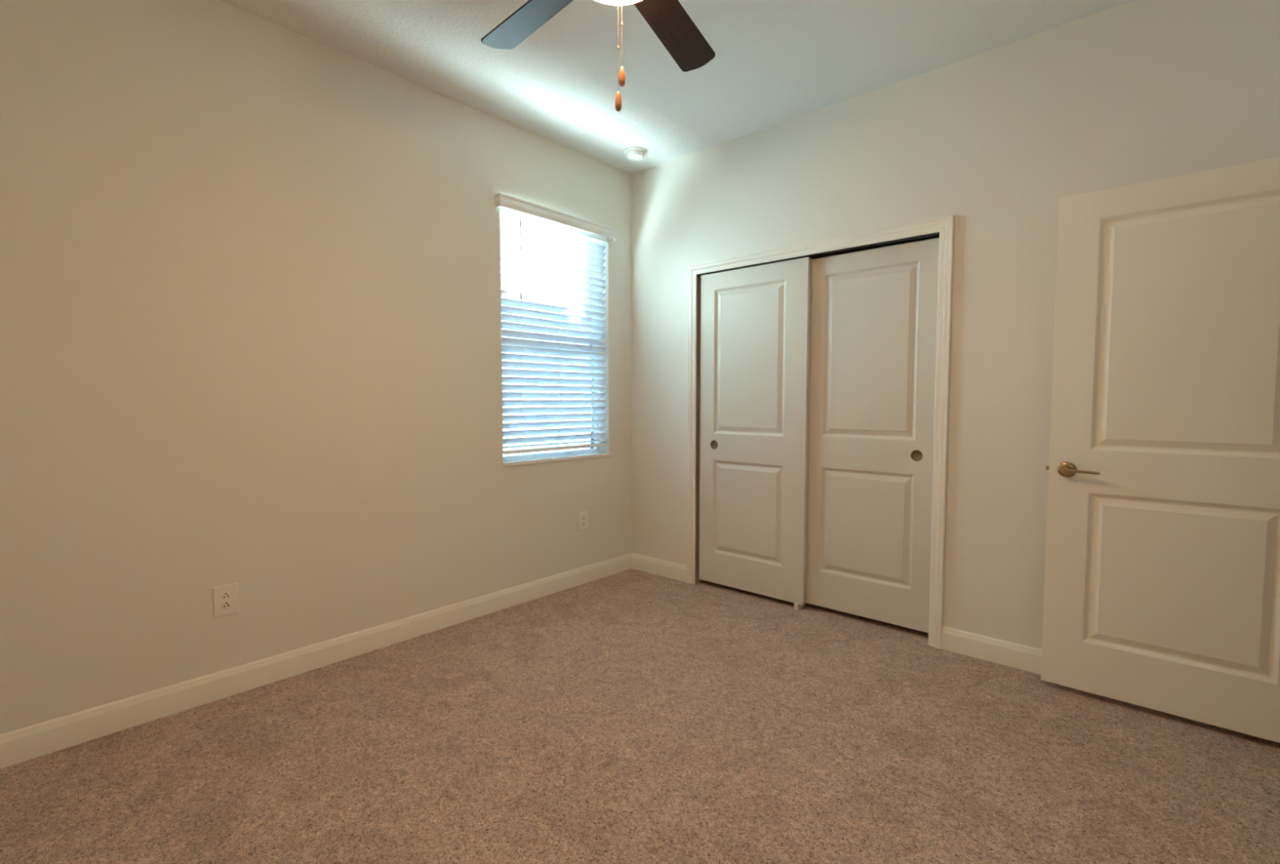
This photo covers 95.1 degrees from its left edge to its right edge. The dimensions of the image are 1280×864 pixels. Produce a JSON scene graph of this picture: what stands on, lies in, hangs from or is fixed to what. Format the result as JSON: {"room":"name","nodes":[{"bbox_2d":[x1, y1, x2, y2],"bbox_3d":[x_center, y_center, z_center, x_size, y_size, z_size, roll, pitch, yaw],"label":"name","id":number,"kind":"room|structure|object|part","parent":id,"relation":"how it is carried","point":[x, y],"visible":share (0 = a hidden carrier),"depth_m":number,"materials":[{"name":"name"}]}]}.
{"room":"empty bedroom","nodes":[
{"label":"empty bedroom","id":0,"kind":"room"},
{"bbox_2d":[0,0,631,734],"bbox_3d":[-1.427,-0.337,2.817,0.140,2.840,3.950,3,4,42],"label":"wall","id":1,"kind":"structure","parent":0,"point":[251,335],"depth_m":2.45,"materials":[{"name":"white paint"}]},
{"bbox_2d":[213,583,238,617],"bbox_3d":[-1.721,0.700,2.432,0.008,0.126,0.086,3,4,42],"label":"power outlet","id":2,"kind":"object","parent":1,"relation":"attached to","point":[225,598],"visible":1,"depth_m":2.43,"materials":[{"name":"white plastic"}]},
{"bbox_2d":[221,601,231,608],"bbox_3d":[-1.720,0.719,2.431,0.004,0.028,0.034,3,4,42],"label":"socket","id":3,"kind":"object","parent":2,"relation":"attached to","point":[224,605],"depth_m":2.43,"materials":[{"name":"white plastic"}]},
{"bbox_2d":[221,592,231,599],"bbox_3d":[-1.720,0.680,2.429,0.004,0.028,0.034,3,4,42],"label":"socket","id":4,"kind":"object","parent":2,"relation":"attached to","point":[224,595],"depth_m":2.43,"materials":[{"name":"white plastic"}]},
{"bbox_2d":[0,553,632,769],"bbox_3d":[-1.370,1.028,2.840,0.014,0.112,3.950,3,4,42],"label":"baseboard","id":5,"kind":"structure","parent":1,"relation":"attached to","point":[27,744],"depth_m":2.52,"materials":[{"name":"white paint"}]},
{"bbox_2d":[500,215,609,466],"bbox_3d":[-0.557,-0.572,3.768,0.147,1.515,0.879,3,4,42],"label":"window","id":6,"kind":"structure","parent":1,"relation":"in","point":[594,452],"depth_m":3.83,"materials":[{"name":"white plastic"}]},
{"bbox_3d":[-0.591,-0.554,3.799,0.037,0.055,0.799,3,4,42],"label":"meeting rail","id":7,"kind":"part","parent":6,"relation":"part of","materials":[{"name":"white plastic"}]},
{"bbox_3d":[-0.588,-0.197,3.816,0.004,0.661,0.807,3,4,42],"label":"pane","id":8,"kind":"part","parent":6,"relation":"part of","materials":[{"name":"clear glass"}]},
{"bbox_2d":[494,192,617,454],"bbox_3d":[-0.512,-0.624,3.728,0.108,1.496,0.951,3,4,42],"label":"window blind","id":9,"kind":"object","parent":6,"relation":"attached to","point":[538,255],"visible":0.93,"depth_m":3.70,"materials":[{"name":"white plastic"}]},
{"bbox_3d":[-0.724,-0.581,3.533,0.043,1.392,0.008,3,4,42],"label":"ladder cord","id":10,"kind":"part","parent":9,"relation":"part of","materials":[{"name":"white fabric"}]},
{"bbox_3d":[-0.534,0.105,3.784,0.050,0.021,0.859,3,4,42],"label":"rail","id":11,"kind":"part","parent":9,"relation":"part of","materials":[{"name":"white plastic"}]},
{"bbox_3d":[-0.527,-0.593,3.753,0.043,1.392,0.008,3,4,42],"label":"ladder cord","id":12,"kind":"part","parent":9,"relation":"part of","materials":[{"name":"white fabric"}]},
{"bbox_3d":[-0.341,-0.604,3.961,0.043,1.392,0.008,3,4,42],"label":"ladder cord","id":13,"kind":"part","parent":9,"relation":"part of","materials":[{"name":"white fabric"}]},
{"bbox_3d":[-0.538,0.174,3.792,0.097,0.022,0.877,3,4,42],"label":"sill","id":14,"kind":"part","parent":6,"relation":"part of","materials":[{"name":"white stone"}]},
{"bbox_3d":[-0.598,-0.935,3.784,0.004,0.711,0.807,3,4,42],"label":"pane","id":15,"kind":"part","parent":6,"relation":"part of","materials":[{"name":"clear glass"}]},
{"bbox_2d":[577,511,587,531],"bbox_3d":[-0.381,0.598,3.930,0.008,0.126,0.086,3,4,42],"label":"power outlet","id":16,"kind":"object","parent":1,"relation":"attached to","point":[582,517],"visible":1,"depth_m":3.92,"materials":[{"name":"white plastic"}]},
{"bbox_2d":[0,568,1279,863],"bbox_3d":[0.113,1.162,1.965,3.680,0.060,4.890,3,4,42],"label":"floor","id":17,"kind":"structure","parent":0,"point":[632,716],"depth_m":1.99,"materials":[{"name":"beige carpet"}]},
{"bbox_2d":[793,602,805,610],"bbox_3d":[0.954,1.027,3.489,0.025,0.042,0.108,3,4,42],"label":"floor guide","id":18,"kind":"object","parent":17,"relation":"on","point":[797,606],"visible":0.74,"depth_m":3.45,"materials":[{"name":"white plastic"}]},
{"bbox_2d":[220,0,1132,174],"bbox_3d":[0.113,-1.754,1.805,3.680,0.100,4.890,3,4,42],"label":"ceiling","id":19,"kind":"structure","parent":0,"point":[775,62],"depth_m":2.71,"materials":[{"name":"white paint"}]},
{"bbox_2d":[480,0,715,111],"bbox_3d":[-0.087,-1.289,1.624,1.184,0.807,1.214,3,4,42],"label":"ceiling fan","id":20,"kind":"object","parent":19,"relation":"hanging from","point":[668,20],"visible":1,"depth_m":1.91,"materials":[{"name":"brown wood"}]},
{"bbox_3d":[-0.348,-1.332,1.875,0.459,0.006,0.132,3,16,45],"label":"blade","id":21,"kind":"part","parent":20,"relation":"part of","materials":[{"name":"wood"}]},
{"bbox_3d":[-0.059,-1.073,1.602,0.002,0.277,0.002,-1,3,-12],"label":"pull chain","id":22,"kind":"part","parent":20,"relation":"part of","materials":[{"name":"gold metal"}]},
{"bbox_3d":[-0.062,-1.246,1.593,0.284,0.070,0.284,3,4,42],"label":"lamp shade","id":23,"kind":"part","parent":20,"relation":"part of","materials":[{"name":"white glass"}]},
{"bbox_3d":[0.121,-1.336,1.948,0.132,0.006,0.459,-12,-3,27],"label":"blade","id":24,"kind":"part","parent":20,"relation":"part of","materials":[{"name":"brown wood"}]},
{"bbox_2d":[624,146,645,161],"bbox_3d":[-0.030,-1.788,3.771,0.140,0.047,0.140,3,4,42],"label":"smoke detector","id":25,"kind":"object","parent":19,"relation":"attached to","point":[635,153],"visible":1,"depth_m":3.73,"materials":[{"name":"white plastic"}]},
{"bbox_2d":[631,0,1279,649],"bbox_3d":[1.245,-0.355,3.152,3.680,2.840,0.110,3,4,42],"label":"wall","id":26,"kind":"structure","parent":0,"point":[1134,91],"depth_m":2.74,"materials":[{"name":"white paint"}]},
{"bbox_2d":[631,553,686,582],"bbox_3d":[0.131,0.957,4.136,0.496,0.112,0.014,3,4,42],"label":"baseboard","id":27,"kind":"structure","parent":26,"relation":"attached to","point":[662,568],"depth_m":4.12,"materials":[{"name":"white paint"}]},
{"bbox_2d":[695,275,700,581],"bbox_3d":[0.944,0.014,3.439,1.524,2.070,0.104,3,4,42],"label":"trim","id":28,"kind":"structure","parent":26,"relation":"attached to","point":[698,327],"depth_m":3.96,"materials":[{"name":"white paint"}]},
{"bbox_2d":[697,231,939,276],"bbox_3d":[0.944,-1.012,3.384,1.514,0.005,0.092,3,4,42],"label":"track","id":29,"kind":"object","parent":26,"relation":"attached to","point":[935,234],"visible":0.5,"depth_m":3.20,"materials":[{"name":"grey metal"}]},
{"bbox_2d":[698,257,811,605],"bbox_3d":[0.688,-0.004,3.642,0.750,2.016,0.037,3,4,42],"label":"door","id":30,"kind":"structure","parent":29,"relation":"hanging from","point":[755,320],"depth_m":3.60,"materials":[{"name":"white paint"}]},
{"bbox_3d":[0.486,0.082,3.811,0.059,0.059,0.013,3,4,42],"label":"finger pull","id":31,"kind":"part","parent":30,"relation":"part of","materials":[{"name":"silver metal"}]},
{"bbox_2d":[805,237,939,633],"bbox_3d":[1.249,0.022,3.206,0.742,2.012,0.037,3,4,42],"label":"door","id":32,"kind":"structure","parent":29,"relation":"hanging from","point":[873,316],"depth_m":3.17,"materials":[{"name":"white paint"}]},
{"bbox_3d":[1.435,0.122,3.030,0.059,0.059,0.013,3,4,42],"label":"finger pull","id":33,"kind":"part","parent":32,"relation":"part of","materials":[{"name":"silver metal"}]},
{"bbox_2d":[686,215,954,649],"bbox_3d":[0.910,-0.007,3.382,1.586,2.119,0.020,3,4,42],"label":"trim","id":34,"kind":"structure","parent":26,"relation":"attached to","point":[944,225],"depth_m":2.92,"materials":[{"name":"white paint"}]},
{"bbox_2d":[941,626,1041,675],"bbox_3d":[1.988,1.047,2.481,1.296,0.112,0.014,3,4,42],"label":"baseboard","id":35,"kind":"structure","parent":26,"relation":"attached to","point":[1018,656],"depth_m":2.76,"materials":[{"name":"white paint"}]},
{"bbox_3d":[1.214,-0.208,0.463,0.140,2.840,3.950,3,4,42],"label":"wall","id":36,"kind":"structure","parent":0,"visible":0},
{"bbox_2d":[1040,156,1279,743],"bbox_3d":[2.045,0.067,2.213,0.838,2.044,0.146,3,4,42],"label":"door","id":37,"kind":"structure","parent":36,"relation":"in","point":[1162,585],"depth_m":2.23,"materials":[{"name":"white paint"}]},
{"bbox_3d":[1.793,0.160,2.378,0.124,0.023,0.048,3,4,42],"label":"lever","id":38,"kind":"part","parent":37,"relation":"part of","materials":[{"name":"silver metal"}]},
{"label":"outside","id":39,"kind":"structure","parent":0,"visible":0},
{"bbox_3d":[-4.007,0.887,10.525,13.850,0.050,24.000,3,4,42],"label":"ground","id":40,"kind":"structure","parent":39,"visible":0},
{"bbox_2d":[500,265,587,456],"bbox_3d":[-2.840,-1.583,8.541,4.450,5.100,15.200,3,4,42],"label":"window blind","id":41,"kind":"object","parent":40,"relation":"on","point":[531,421],"visible":0.02,"depth_m":7.44,"materials":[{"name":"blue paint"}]}
]}

